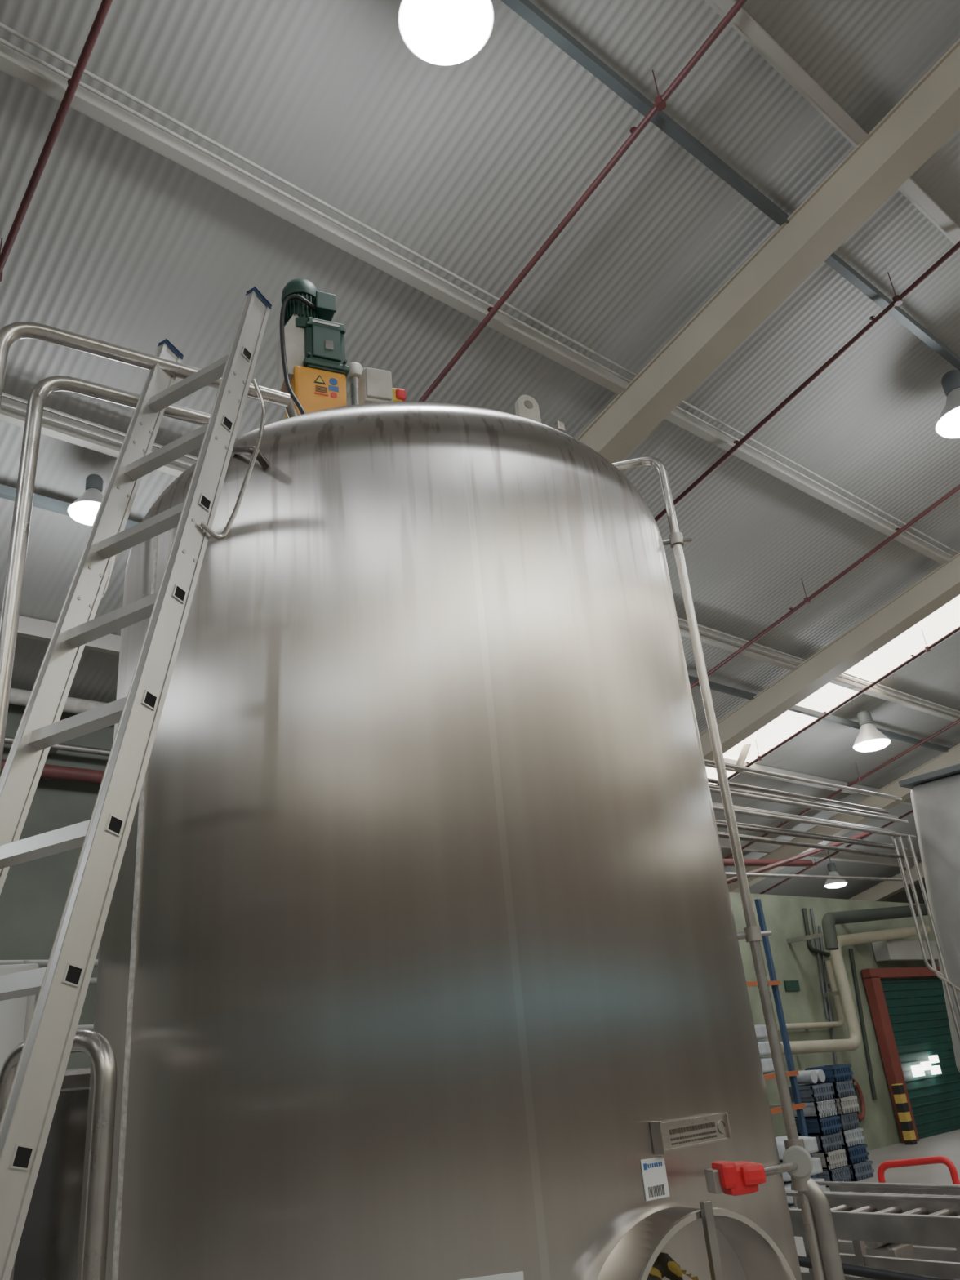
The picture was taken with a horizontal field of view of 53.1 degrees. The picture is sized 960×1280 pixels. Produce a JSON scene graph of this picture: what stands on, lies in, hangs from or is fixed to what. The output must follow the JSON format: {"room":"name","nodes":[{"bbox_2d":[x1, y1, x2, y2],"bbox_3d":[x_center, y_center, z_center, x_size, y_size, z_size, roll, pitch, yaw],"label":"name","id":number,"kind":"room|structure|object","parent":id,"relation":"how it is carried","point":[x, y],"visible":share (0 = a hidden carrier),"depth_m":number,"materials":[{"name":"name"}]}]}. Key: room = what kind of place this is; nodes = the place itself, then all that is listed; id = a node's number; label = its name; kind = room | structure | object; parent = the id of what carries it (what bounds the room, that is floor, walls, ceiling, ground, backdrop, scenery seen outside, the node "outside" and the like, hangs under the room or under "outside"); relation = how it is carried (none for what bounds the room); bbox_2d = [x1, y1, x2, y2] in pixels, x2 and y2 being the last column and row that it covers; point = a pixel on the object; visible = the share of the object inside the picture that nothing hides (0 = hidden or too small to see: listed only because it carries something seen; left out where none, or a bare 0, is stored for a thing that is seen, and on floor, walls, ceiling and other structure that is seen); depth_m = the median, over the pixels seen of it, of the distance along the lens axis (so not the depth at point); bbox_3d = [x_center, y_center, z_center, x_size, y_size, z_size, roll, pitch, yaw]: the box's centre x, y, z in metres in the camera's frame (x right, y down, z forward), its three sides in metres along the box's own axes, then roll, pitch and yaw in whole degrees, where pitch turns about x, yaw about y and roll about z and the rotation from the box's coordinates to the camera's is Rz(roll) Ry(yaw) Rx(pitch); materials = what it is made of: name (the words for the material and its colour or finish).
{"room":"processing plant","nodes":[
{"label":"processing plant","id":0,"kind":"room"},
{"bbox_2d":[0,703,114,1069],"bbox_3d":[-7.928,1.748,4.424,22.000,4.966,0.200,15,-31,-38],"label":"wall","id":1,"kind":"structure","parent":0,"point":[34,893],"depth_m":8.17,"materials":[{"name":"paint"}]},
{"bbox_2d":[0,759,104,783],"bbox_3d":[-3.735,1.163,8.353,9.000,0.120,0.238,15,-31,-38],"label":"pipe","id":2,"kind":"object","parent":1,"relation":"attached to","point":[49,772],"visible":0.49,"depth_m":8.37,"materials":[{"name":"metal"}]},
{"bbox_2d":[4,736,111,755],"bbox_3d":[-3.765,0.956,8.457,9.000,0.060,0.208,15,-31,-38],"label":"pipe","id":3,"kind":"object","parent":1,"relation":"attached to","point":[64,747],"visible":0.28,"depth_m":8.49,"materials":[{"name":"metal"}]},
{"bbox_2d":[8,688,107,714],"bbox_3d":[-3.787,0.584,8.605,9.000,0.140,0.248,15,-31,-38],"label":"pipe","id":4,"kind":"object","parent":1,"relation":"attached to","point":[17,696],"visible":0.02,"depth_m":8.57,"materials":[{"name":"metal"}]},
{"bbox_2d":[575,38,959,462],"bbox_3d":[4.342,-4.701,4.143,0.240,5.249,20.546,15,-31,-38],"label":"rafter","id":5,"kind":"object","parent":1,"relation":"attached to","point":[927,116],"visible":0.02,"depth_m":6.24,"materials":[{"name":"beige paint"}]},
{"bbox_3d":[0.367,-5.731,0.953,0.240,5.249,20.546,15,-31,-38],"label":"rafter","id":6,"kind":"object","parent":1,"relation":"attached to","visible":0},
{"bbox_2d":[0,396,959,723],"bbox_3d":[0.694,-0.501,9.077,40.000,0.180,0.141,15,-31,-38],"label":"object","id":7,"kind":"structure","parent":6,"relation":"attached to","point":[8,415],"depth_m":6.87,"materials":[{"name":"grey paint"}]},
{"bbox_2d":[398,0,959,438],"bbox_3d":[2.873,-2.216,6.916,40.000,0.660,0.511,15,-31,-38],"label":"lighting trunking","id":8,"kind":"object","parent":6,"relation":"attached to","point":[526,10],"depth_m":5.12,"materials":[{"name":"metal"}]},
{"bbox_2d":[704,0,959,249],"bbox_3d":[3.232,-2.897,6.688,40.000,0.180,0.141,15,-31,-38],"label":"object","id":9,"kind":"structure","parent":6,"relation":"attached to","point":[742,22],"depth_m":5.61,"materials":[{"name":"grey paint"}]},
{"bbox_2d":[0,0,959,753],"bbox_3d":[-2.485,-4.421,2.226,25.180,6.567,27.000,15,-31,-38],"label":"ceiling","id":10,"kind":"structure","parent":0,"point":[471,166],"depth_m":5.99,"materials":[{"name":"metal"}]},
{"bbox_2d":[0,0,112,281],"bbox_3d":[1.136,-5.609,1.699,0.060,5.001,19.809,15,-31,-38],"label":"pipe","id":11,"kind":"object","parent":10,"relation":"hanging from","point":[73,83],"visible":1,"depth_m":4.68,"materials":[{"name":"metal"}]},
{"bbox_2d":[67,474,103,525],"bbox_3d":[-2.623,-0.966,6.514,0.303,0.336,0.303,15,-31,-38],"label":"lamp","id":12,"kind":"object","parent":10,"relation":"hanging from","point":[84,509],"visible":0.79,"depth_m":6.42,"materials":[{"name":"metal"}]},
{"bbox_2d":[0,611,911,805],"bbox_3d":[-0.578,0.700,10.274,40.000,0.180,0.141,15,-31,-38],"label":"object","id":13,"kind":"structure","parent":10,"relation":"attached to","point":[28,628],"depth_m":8.22,"materials":[{"name":"grey paint"}]},
{"bbox_2d":[0,42,951,564],"bbox_3d":[1.935,-1.673,7.909,40.000,0.180,0.141,15,-31,-38],"label":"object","id":14,"kind":"structure","parent":10,"relation":"attached to","point":[12,63],"depth_m":5.75,"materials":[{"name":"grey paint"}]},
{"bbox_2d":[417,0,746,401],"bbox_3d":[3.154,-5.086,3.319,0.060,5.001,19.809,15,-31,-38],"label":"pipe","id":15,"kind":"object","parent":10,"relation":"hanging from","point":[660,100],"visible":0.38,"depth_m":5.60,"materials":[{"name":"metal"}]},
{"bbox_2d":[654,240,959,522],"bbox_3d":[5.172,-4.563,4.939,0.060,5.001,19.809,15,-31,-38],"label":"pipe","id":16,"kind":"object","parent":10,"relation":"hanging from","point":[897,300],"visible":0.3,"depth_m":7.30,"materials":[{"name":"metal"}]},
{"bbox_2d":[703,758,918,860],"bbox_3d":[2.573,0.987,10.118,6.740,2.308,0.330,15,-31,-38],"label":"pipes","id":17,"kind":"object","parent":10,"relation":"attached to","point":[713,788],"visible":0.41,"depth_m":10.53,"materials":[{"name":"metal"}]},
{"bbox_2d":[690,484,959,688],"bbox_3d":[5.430,-2.378,8.215,0.060,6.386,25.509,15,-31,-38],"label":"pipe","id":18,"kind":"object","parent":10,"relation":"hanging from","point":[807,599],"visible":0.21,"depth_m":9.88,"materials":[{"name":"metal"}]},
{"bbox_2d":[705,595,959,785],"bbox_3d":[7.458,-1.866,10.217,0.900,6.561,27.000,15,-31,-38],"label":"skylight","id":19,"kind":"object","parent":10,"relation":"attached to","point":[946,619],"depth_m":12.59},
{"bbox_2d":[733,743,751,772],"bbox_3d":[3.820,1.390,13.602,0.977,1.096,0.100,15,-31,-38],"label":"brace","id":20,"kind":"object","parent":19,"relation":"attached to","point":[744,753],"visible":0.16,"depth_m":13.27,"materials":[{"name":"beige paint"}]},
{"bbox_2d":[728,892,939,1151],"bbox_3d":[7.551,6.282,16.273,18.000,3.550,0.200,15,-31,-38],"label":"wall partition","id":21,"kind":"structure","parent":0,"point":[783,914],"depth_m":14.28,"materials":[{"name":"paint"}]},
{"bbox_2d":[783,980,799,991],"bbox_3d":[4.524,5.013,13.928,0.340,0.140,0.025,15,-31,-38],"label":"wall sign","id":22,"kind":"object","parent":21,"relation":"attached to","point":[789,985],"visible":1,"depth_m":13.90,"materials":[{"name":"green paint"}]},
{"bbox_2d":[776,960,844,1030],"bbox_3d":[4.699,5.153,13.940,1.671,0.940,0.138,15,-31,-38],"label":"pipe","id":23,"kind":"object","parent":21,"relation":"attached to","point":[832,985],"visible":0.98,"depth_m":14.17,"materials":[{"name":"metal"}]},
{"bbox_2d":[802,907,830,956],"bbox_3d":[5.146,4.493,14.757,0.503,0.719,0.060,15,-31,-38],"label":"conduit","id":24,"kind":"object","parent":21,"relation":"attached to","point":[804,909],"visible":0.99,"depth_m":14.64,"materials":[{"name":"green paint"}]},
{"bbox_2d":[809,908,828,1018],"bbox_3d":[5.141,4.881,14.561,0.258,1.596,0.040,15,-31,-38],"label":"conduit","id":25,"kind":"object","parent":21,"relation":"attached to","point":[811,909],"visible":1,"depth_m":14.50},
{"bbox_2d":[817,925,837,1064],"bbox_3d":[5.204,5.424,14.331,0.472,2.263,0.040,15,-31,-38],"label":"conduit","id":26,"kind":"object","parent":21,"relation":"attached to","point":[819,926],"visible":0.66,"depth_m":14.42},
{"bbox_2d":[779,924,930,1054],"bbox_3d":[5.661,5.200,14.512,4.949,1.793,0.400,15,-31,-38],"label":"pipe","id":27,"kind":"object","parent":21,"relation":"attached to","point":[854,1041],"visible":0.83,"depth_m":14.02,"materials":[{"name":"metal"}]},
{"bbox_2d":[786,904,928,950],"bbox_3d":[5.976,4.505,15.007,3.245,0.730,0.788,15,-31,-38],"label":"pipe","id":28,"kind":"object","parent":21,"relation":"attached to","point":[830,919],"visible":0.98,"depth_m":14.22,"materials":[{"name":"metal"}]},
{"bbox_2d":[849,1078,865,1120],"bbox_3d":[5.435,6.637,13.879,0.356,0.547,0.088,15,-31,-38],"label":"hose reel","id":29,"kind":"object","parent":21,"relation":"attached to","point":[855,1083],"visible":0.59,"depth_m":13.93,"materials":[{"name":"rubber"}]},
{"bbox_2d":[848,948,876,1099],"bbox_3d":[5.860,5.848,14.722,0.362,2.146,0.060,15,-31,-38],"label":"conduit","id":30,"kind":"object","parent":21,"relation":"attached to","point":[851,950],"visible":1,"depth_m":14.67,"materials":[{"name":"metal"}]},
{"bbox_2d":[871,940,938,961],"bbox_3d":[7.307,5.253,16.223,2.100,0.300,0.260,15,-31,-38],"label":"canopy","id":31,"kind":"object","parent":21,"relation":"attached to","point":[885,950],"visible":0.75,"depth_m":15.76,"materials":[{"name":"metal"}]},
{"bbox_2d":[861,966,959,1142],"bbox_3d":[7.269,6.595,15.553,2.860,2.449,0.170,15,-31,-38],"label":"door","id":32,"kind":"structure","parent":21,"relation":"in","point":[910,1019],"depth_m":15.32,"materials":[{"name":"metal"}]},
{"bbox_2d":[911,1064,924,1076],"bbox_3d":[6.845,6.734,15.014,0.234,0.156,0.080,15,-31,-38],"label":"paper sign","id":33,"kind":"object","parent":32,"relation":"attached to","point":[917,1070],"visible":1,"depth_m":14.96,"materials":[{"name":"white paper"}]},
{"bbox_2d":[920,1061,932,1070],"bbox_3d":[7.070,6.748,15.219,0.180,0.120,0.080,15,-31,-38],"label":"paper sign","id":34,"kind":"object","parent":32,"relation":"attached to","point":[926,1065],"visible":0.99,"depth_m":15.18,"materials":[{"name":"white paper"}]},
{"bbox_2d":[928,1054,939,1062],"bbox_3d":[7.292,6.734,15.435,0.162,0.108,0.080,15,-31,-38],"label":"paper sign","id":35,"kind":"object","parent":32,"relation":"attached to","point":[933,1059],"visible":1,"depth_m":15.40,"materials":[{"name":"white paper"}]},
{"bbox_2d":[930,1065,941,1075],"bbox_3d":[7.283,6.874,15.352,0.180,0.120,0.080,15,-31,-38],"label":"work light","id":36,"kind":"object","parent":32,"relation":"attached to","point":[935,1069],"visible":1,"depth_m":15.31,"materials":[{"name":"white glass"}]},
{"bbox_2d":[710,631,959,903],"bbox_3d":[13.125,-0.376,14.754,13.980,6.567,27.000,15,-31,-38],"label":"ceiling","id":37,"kind":"structure","parent":0,"point":[825,749],"depth_m":14.98,"materials":[{"name":"metal"}]},
{"bbox_2d":[723,858,813,866],"bbox_3d":[4.087,3.195,13.775,2.390,0.216,0.100,15,-31,-38],"label":"service main","id":38,"kind":"object","parent":37,"relation":"attached to","point":[727,862],"visible":0.63,"depth_m":13.71,"materials":[{"name":"red paint"}]},
{"bbox_2d":[824,849,847,888],"bbox_3d":[6.348,4.099,17.335,0.402,0.735,0.402,15,-31,-38],"label":"lamp","id":39,"kind":"object","parent":37,"relation":"hanging from","point":[829,883],"visible":0.91,"depth_m":17.17,"materials":[{"name":"metal"}]},
{"bbox_2d":[759,809,913,893],"bbox_3d":[11.485,-0.809,13.074,0.060,6.386,25.509,15,-31,-38],"label":"pipe","id":40,"kind":"object","parent":37,"relation":"hanging from","point":[815,864],"visible":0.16,"depth_m":17.83,"materials":[{"name":"metal"}]},
{"bbox_2d":[723,719,959,858],"bbox_3d":[9.467,-1.332,11.454,0.060,6.386,25.509,15,-31,-38],"label":"pipe","id":41,"kind":"object","parent":37,"relation":"hanging from","point":[860,779],"visible":0.47,"depth_m":14.71,"materials":[{"name":"metal"}]},
{"bbox_2d":[794,1128,959,1275],"bbox_3d":[3.773,3.234,4.035,40.000,0.100,27.000,15,-31,-38],"label":"floor","id":42,"kind":"structure","parent":0,"point":[947,1144],"depth_m":12.32,"materials":[{"name":"concrete"}]},
{"bbox_2d":[0,963,39,1279],"bbox_3d":[-1.444,1.812,2.255,0.580,1.968,0.172,4,-25,-20],"label":"tall cabinet","id":43,"kind":"object","parent":42,"relation":"on","point":[15,1014],"visible":0.25,"depth_m":2.61,"materials":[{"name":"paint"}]},
{"bbox_2d":[0,959,97,1031],"bbox_3d":[-1.981,2.643,4.386,3.000,2.265,0.040,15,-31,-38],"label":"railing","id":44,"kind":"object","parent":42,"relation":"on","point":[42,963],"visible":0.09,"depth_m":4.75,"materials":[{"name":"metal"}]},
{"bbox_2d":[13,1067,90,1279],"bbox_3d":[-1.426,2.286,3.010,0.620,1.709,0.428,3,-25,-18],"label":"storage tank","id":45,"kind":"object","parent":42,"relation":"on","point":[48,1246],"visible":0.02,"depth_m":3.08,"materials":[{"name":"metal"}]},
{"bbox_2d":[0,1029,116,1279],"bbox_3d":[-0.911,1.721,1.900,0.374,1.756,0.048,-17,-26,24],"label":"handrail","id":46,"kind":"object","parent":42,"relation":"on","point":[99,1049],"visible":0.66,"depth_m":2.08,"materials":[{"name":"silver metal"}]},
{"bbox_2d":[0,375,210,776],"bbox_3d":[-0.924,0.875,2.303,0.684,3.622,0.118,9,-28,-30],"label":"handrail","id":47,"kind":"object","parent":42,"relation":"on","point":[16,559],"visible":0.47,"depth_m":2.70,"materials":[{"name":"silver metal"}]},
{"bbox_2d":[0,286,271,1279],"bbox_3d":[-0.863,0.595,1.770,0.422,3.706,0.974,-18,-27,26],"label":"ladder","id":48,"kind":"object","parent":42,"relation":"on","point":[61,987],"visible":0.99,"depth_m":2.07,"materials":[{"name":"metal"}]},
{"bbox_2d":[0,321,298,417],"bbox_3d":[-0.801,0.803,2.165,0.979,3.622,0.118,9,-28,-30],"label":"handrail","id":49,"kind":"object","parent":42,"relation":"on","point":[9,334],"visible":0.78,"depth_m":2.79,"materials":[{"name":"silver metal"}]},
{"bbox_2d":[75,395,802,1279],"bbox_3d":[-0.171,1.082,3.011,1.950,3.685,2.006,-6,-24,0],"label":"tank","id":50,"kind":"object","parent":42,"relation":"on","point":[420,956],"visible":0.95,"depth_m":2.31,"materials":[{"name":"silver metal"}]},
{"bbox_2d":[275,278,349,418],"bbox_3d":[-0.602,-0.948,3.509,0.340,0.860,0.340,15,-31,-38],"label":"motor","id":51,"kind":"object","parent":50,"relation":"on","point":[310,352],"visible":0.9,"depth_m":3.47,"materials":[{"name":"green metal"}]},
{"bbox_2d":[346,361,363,404],"bbox_3d":[-0.442,-0.960,3.627,0.072,0.223,0.111,15,-31,-38],"label":"pipe","id":52,"kind":"object","parent":50,"relation":"on","point":[356,369],"visible":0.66,"depth_m":3.61,"materials":[{"name":"silver metal"}]},
{"bbox_2d":[358,367,405,404],"bbox_3d":[-0.331,-0.781,3.319,0.151,0.316,0.089,4,-25,-20],"label":"box","id":53,"kind":"object","parent":50,"relation":"attached to","point":[375,385],"visible":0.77,"depth_m":3.31,"materials":[{"name":"white paint"}]},
{"bbox_2d":[392,387,402,401],"bbox_3d":[-0.297,-0.846,3.369,0.038,0.056,0.050,4,-25,-20],"label":"switch plate","id":54,"kind":"object","parent":53,"relation":"attached to","point":[397,393],"depth_m":3.34,"materials":[{"name":"yellow paint"}]},
{"bbox_2d":[395,388,405,401],"bbox_3d":[-0.280,-0.852,3.360,0.036,0.042,0.045,4,-25,-20],"label":"switch","id":55,"kind":"object","parent":53,"relation":"attached to","point":[400,393],"depth_m":3.34,"materials":[{"name":"red plastic"}]},
{"bbox_2d":[611,456,844,1279],"bbox_3d":[0.705,0.878,2.629,0.468,3.596,0.710,0,-24,-12],"label":"riser pipe","id":56,"kind":"object","parent":50,"relation":"attached to","point":[820,1233],"visible":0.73,"depth_m":2.75,"materials":[{"name":"silver metal"}]},
{"bbox_2d":[746,898,816,1177],"bbox_3d":[2.384,4.453,10.524,2.670,3.152,0.630,15,-31,-38],"label":"storage rack","id":57,"kind":"object","parent":42,"relation":"on","point":[792,1073],"visible":0.3,"depth_m":11.10,"materials":[{"name":"metal"}]},
{"bbox_2d":[760,1057,774,1073],"bbox_3d":[3.075,4.880,10.984,0.600,0.175,0.420,15,-31,-38],"label":"sack","id":58,"kind":"object","parent":57,"relation":"on","point":[767,1066],"visible":0.18,"depth_m":10.89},
{"bbox_2d":[757,1040,771,1056],"bbox_3d":[3.059,4.717,11.056,0.600,0.174,0.420,15,-31,-38],"label":"sack","id":59,"kind":"object","parent":58,"relation":"on","point":[763,1046],"visible":0.14,"depth_m":10.96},
{"bbox_2d":[754,1023,768,1039],"bbox_3d":[3.044,4.554,11.128,0.600,0.174,0.420,15,-31,-38],"label":"sack","id":60,"kind":"object","parent":59,"relation":"on","point":[760,1029],"visible":0.17,"depth_m":11.03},
{"bbox_2d":[787,1203,798,1208],"bbox_3d":[2.944,5.377,9.035,0.600,0.175,0.420,15,-31,-38],"label":"sack","id":61,"kind":"object","parent":42,"relation":"on","point":[790,1206],"visible":0.02,"depth_m":8.85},
{"bbox_2d":[783,1177,826,1204],"bbox_3d":[2.929,5.214,9.107,0.600,0.174,0.420,15,-31,-38],"label":"sack","id":62,"kind":"object","parent":61,"relation":"on","point":[787,1184],"visible":0.15,"depth_m":8.95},
{"bbox_2d":[779,1156,822,1182],"bbox_3d":[2.913,5.052,9.179,0.600,0.174,0.420,15,-31,-38],"label":"sack","id":63,"kind":"object","parent":62,"relation":"on","point":[817,1167],"visible":0.19,"depth_m":9.14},
{"bbox_2d":[775,1136,818,1159],"bbox_3d":[2.898,4.891,9.250,0.600,0.175,0.420,15,-31,-38],"label":"sack","id":64,"kind":"object","parent":63,"relation":"on","point":[810,1143],"visible":0.23,"depth_m":9.20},
{"bbox_2d":[816,1165,853,1186],"bbox_3d":[4.004,6.179,11.071,0.430,0.165,0.380,15,-31,-38],"label":"plastic crate","id":65,"kind":"object","parent":42,"relation":"on","point":[842,1174],"visible":0.56,"depth_m":10.93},
{"bbox_2d":[812,1148,848,1169],"bbox_3d":[3.985,6.023,11.149,0.430,0.165,0.380,15,-31,-38],"label":"plastic crate","id":66,"kind":"object","parent":65,"relation":"on","point":[832,1159],"visible":0.69,"depth_m":10.99,"materials":[{"name":"grey paint"}]},
{"bbox_2d":[798,1132,843,1151],"bbox_3d":[3.958,5.876,11.245,0.430,0.165,0.380,15,-31,-38],"label":"plastic crate","id":67,"kind":"object","parent":66,"relation":"on","point":[828,1142],"visible":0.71,"depth_m":11.09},
{"bbox_2d":[795,1115,841,1135],"bbox_3d":[3.957,5.701,11.284,0.430,0.165,0.380,15,-31,-38],"label":"plastic crate","id":68,"kind":"object","parent":67,"relation":"on","point":[829,1124],"visible":0.78,"depth_m":11.13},
{"bbox_2d":[791,1098,838,1118],"bbox_3d":[3.941,5.543,11.357,0.430,0.165,0.380,15,-31,-38],"label":"plastic crate","id":69,"kind":"object","parent":68,"relation":"on","point":[824,1108],"visible":0.8,"depth_m":11.20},
{"bbox_2d":[788,1082,834,1102],"bbox_3d":[3.923,5.387,11.433,0.430,0.165,0.380,15,-31,-38],"label":"plastic crate","id":70,"kind":"object","parent":69,"relation":"on","point":[816,1091],"visible":0.81,"depth_m":11.28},
{"bbox_2d":[788,1070,817,1084],"bbox_3d":[3.850,5.214,11.446,0.140,0.136,0.300,15,-31,-38],"label":"roll","id":71,"kind":"object","parent":70,"relation":"on","point":[803,1077],"visible":0.7,"depth_m":11.37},
{"bbox_2d":[798,1069,825,1082],"bbox_3d":[3.980,5.248,11.550,0.140,0.136,0.300,15,-31,-38],"label":"roll","id":72,"kind":"object","parent":70,"relation":"on","point":[820,1074],"visible":0.41,"depth_m":11.45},
{"bbox_2d":[846,1160,875,1181],"bbox_3d":[4.364,6.261,11.335,0.430,0.165,0.380,15,-31,-38],"label":"plastic crate","id":73,"kind":"object","parent":42,"relation":"on","point":[860,1171],"visible":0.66,"depth_m":11.18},
{"bbox_2d":[841,1143,869,1164],"bbox_3d":[4.338,6.113,11.428,0.430,0.165,0.380,15,-31,-38],"label":"plastic crate","id":74,"kind":"object","parent":73,"relation":"on","point":[855,1153],"visible":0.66,"depth_m":11.28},
{"bbox_2d":[838,1127,865,1146],"bbox_3d":[4.319,5.957,11.507,0.430,0.165,0.380,15,-31,-38],"label":"plastic crate","id":75,"kind":"object","parent":74,"relation":"on","point":[852,1136],"visible":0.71,"depth_m":11.36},
{"bbox_2d":[831,1111,860,1130],"bbox_3d":[4.298,5.803,11.588,0.430,0.165,0.380,15,-31,-38],"label":"plastic crate","id":76,"kind":"object","parent":75,"relation":"on","point":[849,1120],"visible":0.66,"depth_m":11.46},
{"bbox_2d":[827,1095,860,1114],"bbox_3d":[4.306,5.620,11.611,0.430,0.165,0.380,15,-31,-38],"label":"plastic crate","id":77,"kind":"object","parent":76,"relation":"on","point":[845,1104],"visible":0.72,"depth_m":11.46,"materials":[{"name":"grey plastic"}]},
{"bbox_2d":[809,1080,856,1097],"bbox_3d":[4.284,5.468,11.696,0.430,0.165,0.380,15,-31,-38],"label":"plastic crate","id":78,"kind":"object","parent":77,"relation":"on","point":[842,1088],"visible":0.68,"depth_m":11.55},
{"bbox_2d":[804,1063,853,1081],"bbox_3d":[4.276,5.301,11.752,0.430,0.165,0.380,15,-31,-38],"label":"plastic crate","id":79,"kind":"object","parent":78,"relation":"on","point":[835,1073],"visible":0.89,"depth_m":11.60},
{"bbox_2d":[785,1190,959,1279],"bbox_3d":[2.448,2.630,3.663,0.462,0.932,2.974,15,-31,-38],"label":"conveyor","id":80,"kind":"object","parent":42,"relation":"on","point":[924,1220],"visible":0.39,"depth_m":4.33,"materials":[{"name":"metal"}]},
{"bbox_2d":[797,1255,959,1279],"bbox_3d":[2.267,2.427,3.563,0.044,0.090,2.503,15,-31,-38],"label":"chain","id":81,"kind":"object","parent":80,"relation":"attached to","point":[867,1272],"visible":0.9,"depth_m":4.14,"materials":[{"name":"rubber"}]},
{"bbox_2d":[791,1181,959,1262],"bbox_3d":[2.894,3.546,5.582,0.462,0.732,2.074,15,-31,-38],"label":"conveyor","id":82,"kind":"object","parent":42,"relation":"on","point":[948,1255],"visible":0.23,"depth_m":5.93,"materials":[{"name":"metal"}]},
{"bbox_2d":[864,1241,915,1258],"bbox_3d":[2.202,3.416,5.111,0.310,0.710,0.200,15,-31,-38],"label":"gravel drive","id":83,"kind":"object","parent":82,"relation":"attached to","point":[873,1248],"visible":0.12,"depth_m":5.10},
{"bbox_2d":[891,1083,917,1144],"bbox_3d":[6.237,6.968,14.127,0.140,0.800,0.120,15,-31,-38],"label":"bollard post","id":84,"kind":"object","parent":42,"relation":"on","point":[904,1117],"visible":1,"depth_m":14.08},
{"bbox_2d":[877,1155,959,1184],"bbox_3d":[3.519,4.500,7.726,0.169,0.612,0.706,15,-31,-38],"label":"barrier","id":85,"kind":"object","parent":42,"relation":"on","point":[886,1165],"visible":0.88,"depth_m":7.79,"materials":[{"name":"plastic"}]},
{"bbox_2d":[891,834,959,1042],"bbox_3d":[5.290,4.001,10.785,0.402,3.678,0.088,0,-24,-12],"label":"pipes","id":86,"kind":"object","parent":42,"relation":"on","point":[945,979],"visible":0.99,"depth_m":11.08,"materials":[{"name":"metal"}]},
{"bbox_2d":[897,763,959,1072],"bbox_3d":[6.516,3.646,11.119,1.650,4.380,2.001,15,-31,-38],"label":"storage tank","id":87,"kind":"object","parent":42,"relation":"on","point":[935,795],"visible":0.97,"depth_m":11.44,"materials":[{"name":"metal"}]},
{"label":"wall","id":88,"kind":"structure","parent":0,"visible":0},
{"bbox_2d":[0,37,953,557],"bbox_3d":[2.001,-1.682,7.829,40.000,0.020,0.020,15,-31,-38],"label":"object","id":89,"kind":"object","parent":88,"relation":"attached to","point":[2,41],"visible":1,"depth_m":5.68,"materials":[{"name":"white paint"}]},
{"bbox_2d":[0,22,959,554],"bbox_3d":[2.031,-1.727,7.807,40.000,0.020,0.020,15,-31,-38],"label":"ceiling beam","id":90,"kind":"structure","parent":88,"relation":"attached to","point":[6,28],"depth_m":5.64,"materials":[{"name":"metal"}]},
{"bbox_2d":[0,401,959,716],"bbox_3d":[0.760,-0.510,8.997,40.000,0.020,0.020,15,-31,-38],"label":"conduit pipe","id":91,"kind":"object","parent":88,"relation":"attached to","point":[4,403],"visible":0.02,"depth_m":6.75,"materials":[{"name":"metal"}]},
{"bbox_2d":[2,392,959,712],"bbox_3d":[0.790,-0.555,8.975,40.000,0.020,0.020,15,-31,-38],"label":"conduit pipe","id":92,"kind":"object","parent":88,"relation":"attached to","point":[3,393],"visible":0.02,"depth_m":10.01,"materials":[{"name":"metal"}]},
{"bbox_3d":[3.435,8.658,20.634,18.000,3.455,0.100,15,-31,-38],"label":"wall","id":93,"kind":"structure","parent":0,"visible":0},
{"bbox_2d":[699,552,959,764],"bbox_3d":[6.320,-1.841,9.133,0.240,6.784,26.866,15,-31,-38],"label":"rafter","id":94,"kind":"object","parent":93,"relation":"attached to","point":[941,585],"visible":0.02,"depth_m":11.06,"materials":[{"name":"beige paint"}]},
{"bbox_2d":[726,743,959,893],"bbox_3d":[10.242,-0.825,12.281,0.240,6.784,26.866,15,-31,-38],"label":"rafter","id":95,"kind":"object","parent":93,"relation":"attached to","point":[951,757],"visible":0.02,"depth_m":15.90,"materials":[{"name":"beige paint"}]},
{"bbox_2d":[0,484,950,752],"bbox_3d":[0.464,-0.017,9.207,40.000,0.542,0.492,15,-31,-38],"label":"lighting trunking","id":96,"kind":"object","parent":95,"relation":"attached to","point":[6,492],"depth_m":12.79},
{"bbox_2d":[719,837,921,868],"bbox_3d":[-1.844,1.896,11.466,40.000,0.180,0.141,15,-31,-38],"label":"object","id":97,"kind":"structure","parent":95,"relation":"attached to","point":[725,843],"depth_m":18.43,"materials":[{"name":"grey paint"}]},
{"bbox_2d":[715,626,959,785],"bbox_3d":[7.449,-1.855,9.834,0.060,6.386,25.509,15,-31,-38],"label":"pipe","id":98,"kind":"object","parent":97,"relation":"hanging from","point":[927,648],"visible":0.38,"depth_m":12.31,"materials":[{"name":"metal"}]},
{"bbox_2d":[726,831,869,884],"bbox_3d":[4.169,2.969,12.942,3.180,0.843,0.060,6,-26,-25],"label":"service main","id":99,"kind":"object","parent":98,"relation":"attached to","point":[788,860],"visible":0.55,"depth_m":12.94,"materials":[{"name":"red paint"}]},
{"bbox_2d":[725,871,902,881],"bbox_3d":[4.657,3.266,13.242,4.013,0.079,0.050,11,-29,-33],"label":"service main","id":100,"kind":"object","parent":99,"relation":"attached to","point":[727,873],"visible":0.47,"depth_m":13.20,"materials":[{"name":"metal"}]},
{"bbox_2d":[848,862,924,901],"bbox_3d":[14.140,0.185,15.410,0.240,6.784,26.866,15,-31,-38],"label":"rafter","id":101,"kind":"object","parent":93,"relation":"attached to","point":[884,890],"visible":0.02,"depth_m":20.43,"materials":[{"name":"beige paint"}]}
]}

